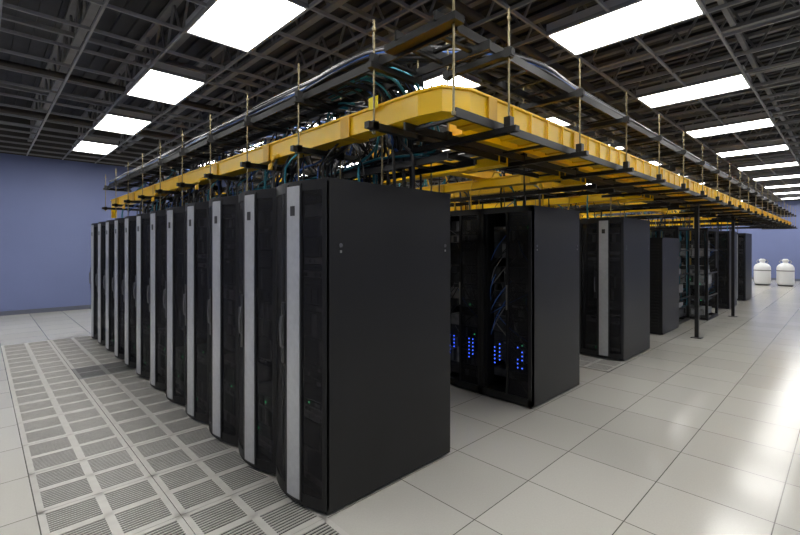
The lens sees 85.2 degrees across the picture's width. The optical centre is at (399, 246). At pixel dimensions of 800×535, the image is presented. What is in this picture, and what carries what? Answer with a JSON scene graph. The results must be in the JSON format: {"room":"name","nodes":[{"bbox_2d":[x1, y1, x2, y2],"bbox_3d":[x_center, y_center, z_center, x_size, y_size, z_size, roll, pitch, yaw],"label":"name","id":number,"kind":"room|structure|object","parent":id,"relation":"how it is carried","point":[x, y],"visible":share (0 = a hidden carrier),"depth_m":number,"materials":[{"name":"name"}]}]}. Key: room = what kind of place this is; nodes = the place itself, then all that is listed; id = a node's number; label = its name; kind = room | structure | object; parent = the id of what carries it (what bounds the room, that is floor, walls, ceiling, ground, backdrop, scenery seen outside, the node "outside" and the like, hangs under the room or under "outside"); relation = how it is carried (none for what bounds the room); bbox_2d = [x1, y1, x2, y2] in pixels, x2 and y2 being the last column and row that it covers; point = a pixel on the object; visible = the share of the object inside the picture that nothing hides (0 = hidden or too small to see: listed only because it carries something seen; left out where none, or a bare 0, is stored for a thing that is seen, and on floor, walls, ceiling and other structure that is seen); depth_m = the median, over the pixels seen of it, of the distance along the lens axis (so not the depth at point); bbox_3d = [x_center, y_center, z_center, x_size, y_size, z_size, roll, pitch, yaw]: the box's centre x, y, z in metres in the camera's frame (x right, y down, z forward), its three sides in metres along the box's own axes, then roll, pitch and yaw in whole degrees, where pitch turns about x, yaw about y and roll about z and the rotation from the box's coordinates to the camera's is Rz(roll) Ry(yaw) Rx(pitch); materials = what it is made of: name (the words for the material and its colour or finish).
{"room":"server room","nodes":[
{"label":"server room","id":0,"kind":"room"},
{"bbox_2d":[0,115,518,311],"bbox_3d":[-1.104,-0.785,17.997,31.800,4.750,0.150,0,0,-44],"label":"wall","id":1,"kind":"structure","parent":0,"point":[49,206],"depth_m":10.69,"materials":[{"name":"blue paint"}]},
{"bbox_2d":[0,305,90,315],"bbox_3d":[-1.048,1.540,17.939,31.500,0.100,0.012,0,0,-44],"label":"baseboard","id":2,"kind":"structure","parent":1,"relation":"attached to","point":[41,310],"depth_m":10.57,"materials":[{"name":"plastic"}]},
{"bbox_2d":[0,279,799,534],"bbox_3d":[5.064,1.640,11.616,31.500,0.100,17.600,0,0,-44],"label":"floor","id":3,"kind":"structure","parent":0,"point":[687,435],"depth_m":3.42,"materials":[{"name":"tile"}]},
{"bbox_2d":[89,223,97,338],"bbox_3d":[-4.853,0.588,7.868,1.258,2.004,0.604,0,0,-44],"label":"rack","id":4,"kind":"object","parent":3,"relation":"on","point":[94,226],"visible":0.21,"depth_m":7.37,"materials":[{"name":"black metal"}]},
{"bbox_2d":[96,222,105,344],"bbox_3d":[-4.436,0.588,7.436,1.258,2.004,0.604,0,0,-44],"label":"rack","id":5,"kind":"object","parent":3,"relation":"on","point":[101,269],"visible":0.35,"depth_m":6.94,"materials":[{"name":"black metal"}]},
{"bbox_2d":[103,220,114,351],"bbox_3d":[-4.019,0.588,7.005,1.258,2.004,0.604,0,0,-44],"label":"rack","id":6,"kind":"object","parent":3,"relation":"on","point":[110,224],"visible":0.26,"depth_m":6.49,"materials":[{"name":"black metal"}]},
{"bbox_2d":[112,218,124,359],"bbox_3d":[-3.602,0.588,6.574,1.258,2.004,0.604,0,0,-44],"label":"rack","id":7,"kind":"object","parent":3,"relation":"on","point":[119,271],"visible":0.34,"depth_m":6.07,"materials":[{"name":"black metal"}]},
{"bbox_2d":[122,216,135,367],"bbox_3d":[-3.185,0.588,6.142,1.258,2.004,0.604,0,0,-44],"label":"rack","id":8,"kind":"object","parent":3,"relation":"on","point":[130,221],"visible":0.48,"depth_m":5.63,"materials":[{"name":"black metal"}]},
{"bbox_2d":[133,213,149,378],"bbox_3d":[-2.768,0.588,5.711,1.258,2.004,0.604,0,0,-44],"label":"rack","id":9,"kind":"object","parent":3,"relation":"on","point":[142,276],"visible":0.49,"depth_m":5.21,"materials":[{"name":"black metal"}]},
{"bbox_2d":[147,210,165,390],"bbox_3d":[-2.351,0.588,5.279,1.258,2.004,0.604,0,0,-44],"label":"rack","id":10,"kind":"object","parent":3,"relation":"on","point":[157,279],"visible":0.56,"depth_m":4.77,"materials":[{"name":"black metal"}]},
{"bbox_2d":[163,206,184,404],"bbox_3d":[-1.934,0.588,4.848,1.258,2.004,0.604,0,0,-44],"label":"rack","id":11,"kind":"object","parent":3,"relation":"on","point":[174,290],"visible":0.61,"depth_m":4.34,"materials":[{"name":"black metal"}]},
{"bbox_2d":[1,335,348,534],"bbox_3d":[-3.199,1.586,4.539,1.216,0.008,7.926,0,0,-44],"label":"floor","id":12,"kind":"structure","parent":3,"relation":"on","point":[132,508],"depth_m":3.21,"materials":[{"name":"grey metal"}]},
{"bbox_2d":[183,201,208,422],"bbox_3d":[-1.517,0.588,4.417,1.258,2.004,0.604,0,0,-44],"label":"rack","id":13,"kind":"object","parent":3,"relation":"on","point":[196,296],"visible":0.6,"depth_m":3.90,"materials":[{"name":"black metal"}]},
{"bbox_2d":[207,195,237,444],"bbox_3d":[-1.100,0.588,3.985,1.258,2.004,0.604,0,0,-44],"label":"rack","id":14,"kind":"object","parent":3,"relation":"on","point":[222,306],"visible":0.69,"depth_m":3.48,"materials":[{"name":"black metal"}]},
{"bbox_2d":[238,187,276,474],"bbox_3d":[-0.683,0.588,3.554,1.258,2.004,0.604,0,0,-44],"label":"rack","id":15,"kind":"object","parent":3,"relation":"on","point":[256,208],"visible":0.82,"depth_m":3.06,"materials":[{"name":"black metal"}]},
{"bbox_2d":[276,177,450,514],"bbox_3d":[-0.266,0.588,3.123,1.258,2.004,0.604,0,0,-44],"label":"rack","id":16,"kind":"object","parent":3,"relation":"on","point":[363,268],"visible":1,"depth_m":2.75,"materials":[{"name":"black metal"}]},
{"bbox_2d":[102,0,797,338],"bbox_3d":[4.624,0.070,12.527,20.612,3.040,8.822,0,0,-44],"label":"support frame","id":17,"kind":"object","parent":3,"relation":"on","point":[453,19],"visible":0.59,"depth_m":4.07,"materials":[{"name":"black metal"}]},
{"bbox_2d":[109,45,786,232],"bbox_3d":[4.409,-0.906,12.501,20.083,0.978,8.824,0,0,-44],"label":"cable bundle","id":18,"kind":"object","parent":17,"relation":"on","point":[398,143],"visible":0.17,"depth_m":3.80,"materials":[{"name":"black plastic"}]},
{"bbox_2d":[107,9,792,228],"bbox_3d":[4.570,-0.907,12.682,20.730,0.700,8.980,0,0,-44],"label":"ladder rack","id":19,"kind":"object","parent":17,"relation":"attached to","point":[483,46],"visible":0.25,"depth_m":3.81,"materials":[{"name":"black metal"}]},
{"bbox_2d":[111,84,791,225],"bbox_3d":[4.524,-0.795,12.785,20.652,0.400,8.988,0,0,-44],"label":"channel","id":20,"kind":"object","parent":17,"relation":"on","point":[431,104],"visible":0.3,"depth_m":3.89,"materials":[{"name":"plastic"}]},
{"bbox_2d":[450,209,480,393],"bbox_3d":[1.041,0.588,5.249,1.103,2.004,0.604,0,0,-44],"label":"rack","id":21,"kind":"object","parent":3,"relation":"on","point":[465,225],"visible":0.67,"depth_m":4.80,"materials":[{"name":"black metal"}]},
{"bbox_2d":[481,205,579,407],"bbox_3d":[1.458,0.588,4.817,1.103,2.004,0.604,0,0,-44],"label":"rack","id":22,"kind":"object","parent":3,"relation":"on","point":[530,253],"visible":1,"depth_m":4.54,"materials":[{"name":"black metal"}]},
{"bbox_2d":[579,219,580,352],"bbox_3d":[2.833,0.588,7.009,1.258,2.004,0.604,0,0,-44],"label":"rack","id":23,"kind":"object","parent":3,"relation":"on","point":[579,219],"visible":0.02,"depth_m":6.44,"materials":[{"name":"black metal"}]},
{"bbox_2d":[579,355,624,371],"bbox_3d":[2.649,1.586,5.950,0.606,0.008,0.606,0,0,-44],"label":"floor vent","id":24,"kind":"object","parent":3,"relation":"on","point":[605,365],"depth_m":5.91,"materials":[{"name":"grey metal"}]},
{"bbox_2d":[581,217,649,360],"bbox_3d":[3.251,0.588,6.578,1.258,2.004,0.604,0,0,-44],"label":"rack","id":25,"kind":"object","parent":3,"relation":"on","point":[615,252],"visible":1,"depth_m":6.19,"materials":[{"name":"black metal"}]},
{"bbox_2d":[652,232,672,237],"bbox_3d":[7.720,0.588,12.512,1.103,2.004,0.604,0,0,-44],"label":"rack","id":26,"kind":"object","parent":3,"relation":"on","point":[665,235],"visible":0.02,"depth_m":12.08,"materials":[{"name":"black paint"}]},
{"bbox_2d":[650,238,678,334],"bbox_3d":[4.868,0.708,8.364,1.089,1.764,0.604,0,0,-44],"label":"rack","id":27,"kind":"object","parent":3,"relation":"on","point":[664,252],"visible":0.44,"depth_m":7.91,"materials":[{"name":"black metal"}]},
{"bbox_2d":[651,231,685,307],"bbox_3d":[6.399,0.590,10.401,1.050,2.000,0.596,0,0,-44],"label":"rack","id":28,"kind":"object","parent":3,"relation":"on","point":[651,231],"visible":0.07,"depth_m":10.54,"materials":[{"name":"black metal"}]},
{"bbox_2d":[650,227,689,323],"bbox_3d":[5.792,0.590,9.396,0.900,2.000,0.596,0,0,-44],"label":"rack","id":29,"kind":"object","parent":3,"relation":"on","point":[659,229],"visible":0.16,"depth_m":9.47,"materials":[{"name":"black metal"}]},
{"bbox_2d":[679,232,700,305],"bbox_3d":[8.137,0.588,12.080,1.103,2.004,0.604,0,0,-44],"label":"rack","id":30,"kind":"object","parent":3,"relation":"on","point":[681,233],"visible":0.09,"depth_m":11.64,"materials":[{"name":"black metal"}]},
{"bbox_2d":[679,228,717,320],"bbox_3d":[6.817,0.590,9.969,1.050,2.000,0.596,0,0,-44],"label":"rack","id":31,"kind":"object","parent":3,"relation":"on","point":[705,276],"visible":0.64,"depth_m":9.71,"materials":[{"name":"black metal"}]},
{"bbox_2d":[701,231,736,308],"bbox_3d":[8.554,0.588,11.649,1.103,2.004,0.604,0,0,-44],"label":"rack","id":32,"kind":"object","parent":3,"relation":"on","point":[724,237],"visible":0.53,"depth_m":11.20,"materials":[{"name":"black metal"}]},
{"bbox_2d":[737,233,751,300],"bbox_3d":[10.332,0.588,13.367,1.258,2.004,0.604,0,0,-44],"label":"rack","id":33,"kind":"object","parent":3,"relation":"on","point":[744,240],"visible":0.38,"depth_m":12.87,"materials":[{"name":"black metal"}]},
{"bbox_2d":[754,259,770,284],"bbox_3d":[15.169,1.040,18.213,0.572,1.100,0.572,0,0,-44],"label":"tank","id":34,"kind":"object","parent":3,"relation":"on","point":[762,270],"visible":1,"depth_m":18.02,"materials":[{"name":"metal"}]},
{"bbox_2d":[776,259,794,285],"bbox_3d":[15.741,1.040,17.765,0.572,1.100,0.572,0,0,-44],"label":"tank","id":35,"kind":"object","parent":3,"relation":"on","point":[785,272],"visible":1,"depth_m":17.59,"materials":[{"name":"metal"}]},
{"bbox_2d":[0,0,799,182],"bbox_3d":[5.064,-3.185,11.616,31.800,0.150,17.900,0,0,-44],"label":"ceiling","id":36,"kind":"structure","parent":0,"point":[111,21],"depth_m":6.92,"materials":[{"name":"grey metal"}]},
{"bbox_2d":[72,135,118,154],"bbox_3d":[-6.717,-2.230,9.574,0.654,0.120,1.240,0,0,-44],"label":"ceiling light panel","id":37,"kind":"object","parent":36,"relation":"attached to","point":[89,147],"depth_m":9.44,"materials":[{"name":"white plastic"}]},
{"bbox_2d":[93,107,151,134],"bbox_3d":[-4.979,-2.230,7.777,0.654,0.120,1.240,0,0,-44],"label":"ceiling light panel","id":38,"kind":"object","parent":36,"relation":"attached to","point":[111,123],"depth_m":7.62,"materials":[{"name":"white plastic"}]},
{"bbox_2d":[126,59,205,104],"bbox_3d":[-3.242,-2.230,5.979,0.654,0.120,1.240,0,0,-44],"label":"ceiling light panel","id":39,"kind":"object","parent":36,"relation":"attached to","point":[155,85],"depth_m":5.84,"materials":[{"name":"white plastic"}]},
{"bbox_2d":[185,0,307,52],"bbox_3d":[-1.504,-2.230,4.182,0.654,0.120,1.240,0,0,-44],"label":"ceiling light panel","id":40,"kind":"object","parent":36,"relation":"attached to","point":[242,25],"depth_m":4.20,"materials":[{"name":"white plastic"}]},
{"bbox_2d":[237,137,274,151],"bbox_3d":[-3.038,-2.230,9.653,0.654,0.120,1.240,0,0,-44],"label":"ceiling light panel","id":41,"kind":"object","parent":36,"relation":"attached to","point":[273,140],"depth_m":9.24,"materials":[{"name":"white plastic"}]},
{"bbox_2d":[299,112,348,129],"bbox_3d":[-1.301,-2.230,7.856,0.654,0.120,1.240,0,0,-44],"label":"ceiling light panel","id":42,"kind":"object","parent":36,"relation":"attached to","point":[314,118],"depth_m":7.60,"materials":[{"name":"white plastic"}]},
{"bbox_2d":[0,0,799,194],"bbox_3d":[5.068,-2.803,11.613,31.500,0.585,17.611,0,0,-44],"label":"joist","id":43,"kind":"object","parent":36,"relation":"attached to","point":[86,16],"visible":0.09,"depth_m":6.48,"materials":[{"name":"grey metal"}]},
{"bbox_2d":[0,0,766,195],"bbox_3d":[4.918,-2.410,11.767,31.400,0.140,10.720,0,0,-44],"label":"pipes","id":44,"kind":"object","parent":43,"relation":"attached to","point":[472,15],"visible":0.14,"depth_m":6.55,"materials":[{"name":"grey metal"}]},
{"bbox_2d":[388,66,481,91],"bbox_3d":[0.437,-2.230,6.058,0.654,0.120,1.240,0,0,-44],"label":"ceiling light panel","id":45,"kind":"object","parent":36,"relation":"attached to","point":[459,80],"depth_m":5.73,"materials":[{"name":"white plastic"}]},
{"bbox_2d":[536,111,571,125],"bbox_3d":[2.378,-2.230,7.935,0.654,0.120,1.240,0,0,-44],"label":"ceiling light panel","id":46,"kind":"object","parent":36,"relation":"attached to","point":[553,119],"depth_m":7.48,"materials":[{"name":"white plastic"}]},
{"bbox_2d":[602,139,625,149],"bbox_3d":[4.320,-2.230,9.812,0.654,0.120,1.240,0,0,-44],"label":"ceiling light panel","id":47,"kind":"object","parent":36,"relation":"in","point":[619,148],"depth_m":9.34,"materials":[{"name":"white plastic"}]},
{"bbox_2d":[547,0,705,55],"bbox_3d":[2.175,-2.230,4.261,0.654,0.120,1.240,0,0,-44],"label":"ceiling light panel","id":48,"kind":"object","parent":36,"relation":"attached to","point":[644,16],"depth_m":4.25,"materials":[{"name":"white plastic"}]},
{"bbox_2d":[644,158,662,164],"bbox_3d":[6.261,-2.230,11.688,0.654,0.120,1.240,0,0,-44],"label":"ceiling light panel","id":49,"kind":"object","parent":36,"relation":"in","point":[654,162],"depth_m":11.23,"materials":[{"name":"white plastic"}]},
{"bbox_2d":[636,65,750,107],"bbox_3d":[4.116,-2.230,6.137,0.654,0.120,1.240,0,0,-44],"label":"ceiling light panel","id":50,"kind":"object","parent":36,"relation":"attached to","point":[739,82],"depth_m":6.05,"materials":[{"name":"white plastic"}]},
{"bbox_2d":[685,111,774,137],"bbox_3d":[6.057,-2.230,8.014,0.654,0.120,1.240,0,0,-44],"label":"ceiling light panel","id":51,"kind":"object","parent":36,"relation":"in","point":[764,123],"depth_m":7.94,"materials":[{"name":"white plastic"}]},
{"bbox_2d":[716,139,789,157],"bbox_3d":[7.998,-2.230,9.891,0.654,0.120,1.240,0,0,-44],"label":"ceiling light panel","id":52,"kind":"object","parent":36,"relation":"in","point":[782,147],"depth_m":9.81,"materials":[{"name":"white plastic"}]},
{"bbox_2d":[737,158,798,170],"bbox_3d":[9.940,-2.230,11.767,0.654,0.120,1.240,0,0,-44],"label":"ceiling light panel","id":53,"kind":"object","parent":36,"relation":"in","point":[793,159],"depth_m":11.66,"materials":[{"name":"white plastic"}]},
{"bbox_2d":[752,172,799,180],"bbox_3d":[11.881,-2.230,13.644,0.654,0.120,1.240,0,0,-44],"label":"ceiling light panel","id":54,"kind":"object","parent":36,"relation":"in","point":[792,176],"depth_m":13.66,"materials":[{"name":"white plastic"}]},
{"bbox_2d":[764,181,799,188],"bbox_3d":[13.822,-2.230,15.520,0.654,0.120,1.240,0,0,-44],"label":"ceiling light panel","id":55,"kind":"object","parent":36,"relation":"in","point":[791,181],"depth_m":15.60,"materials":[{"name":"white plastic"}]},
{"bbox_2d":[773,189,799,194],"bbox_3d":[15.763,-2.230,17.397,0.654,0.120,1.240,0,0,-44],"label":"ceiling light panel","id":56,"kind":"object","parent":36,"relation":"in","point":[786,189],"depth_m":17.48,"materials":[{"name":"white plastic"}]},
{"bbox_2d":[780,195,799,199],"bbox_3d":[17.705,-2.230,19.274,0.654,0.120,1.240,0,0,-44],"label":"ceiling light panel","id":57,"kind":"object","parent":36,"relation":"in","point":[782,198],"depth_m":19.50,"materials":[{"name":"white plastic"}]},
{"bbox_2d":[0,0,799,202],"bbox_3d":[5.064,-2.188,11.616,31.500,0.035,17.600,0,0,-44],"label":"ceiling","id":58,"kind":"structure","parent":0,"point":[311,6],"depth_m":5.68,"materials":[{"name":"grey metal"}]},
{"bbox_2d":[604,185,799,278],"bbox_3d":[16.442,-0.785,22.615,0.150,4.750,17.600,0,0,-44],"label":"wall","id":59,"kind":"structure","parent":0,"point":[772,245],"depth_m":20.82,"materials":[{"name":"blue paint"}]}
]}

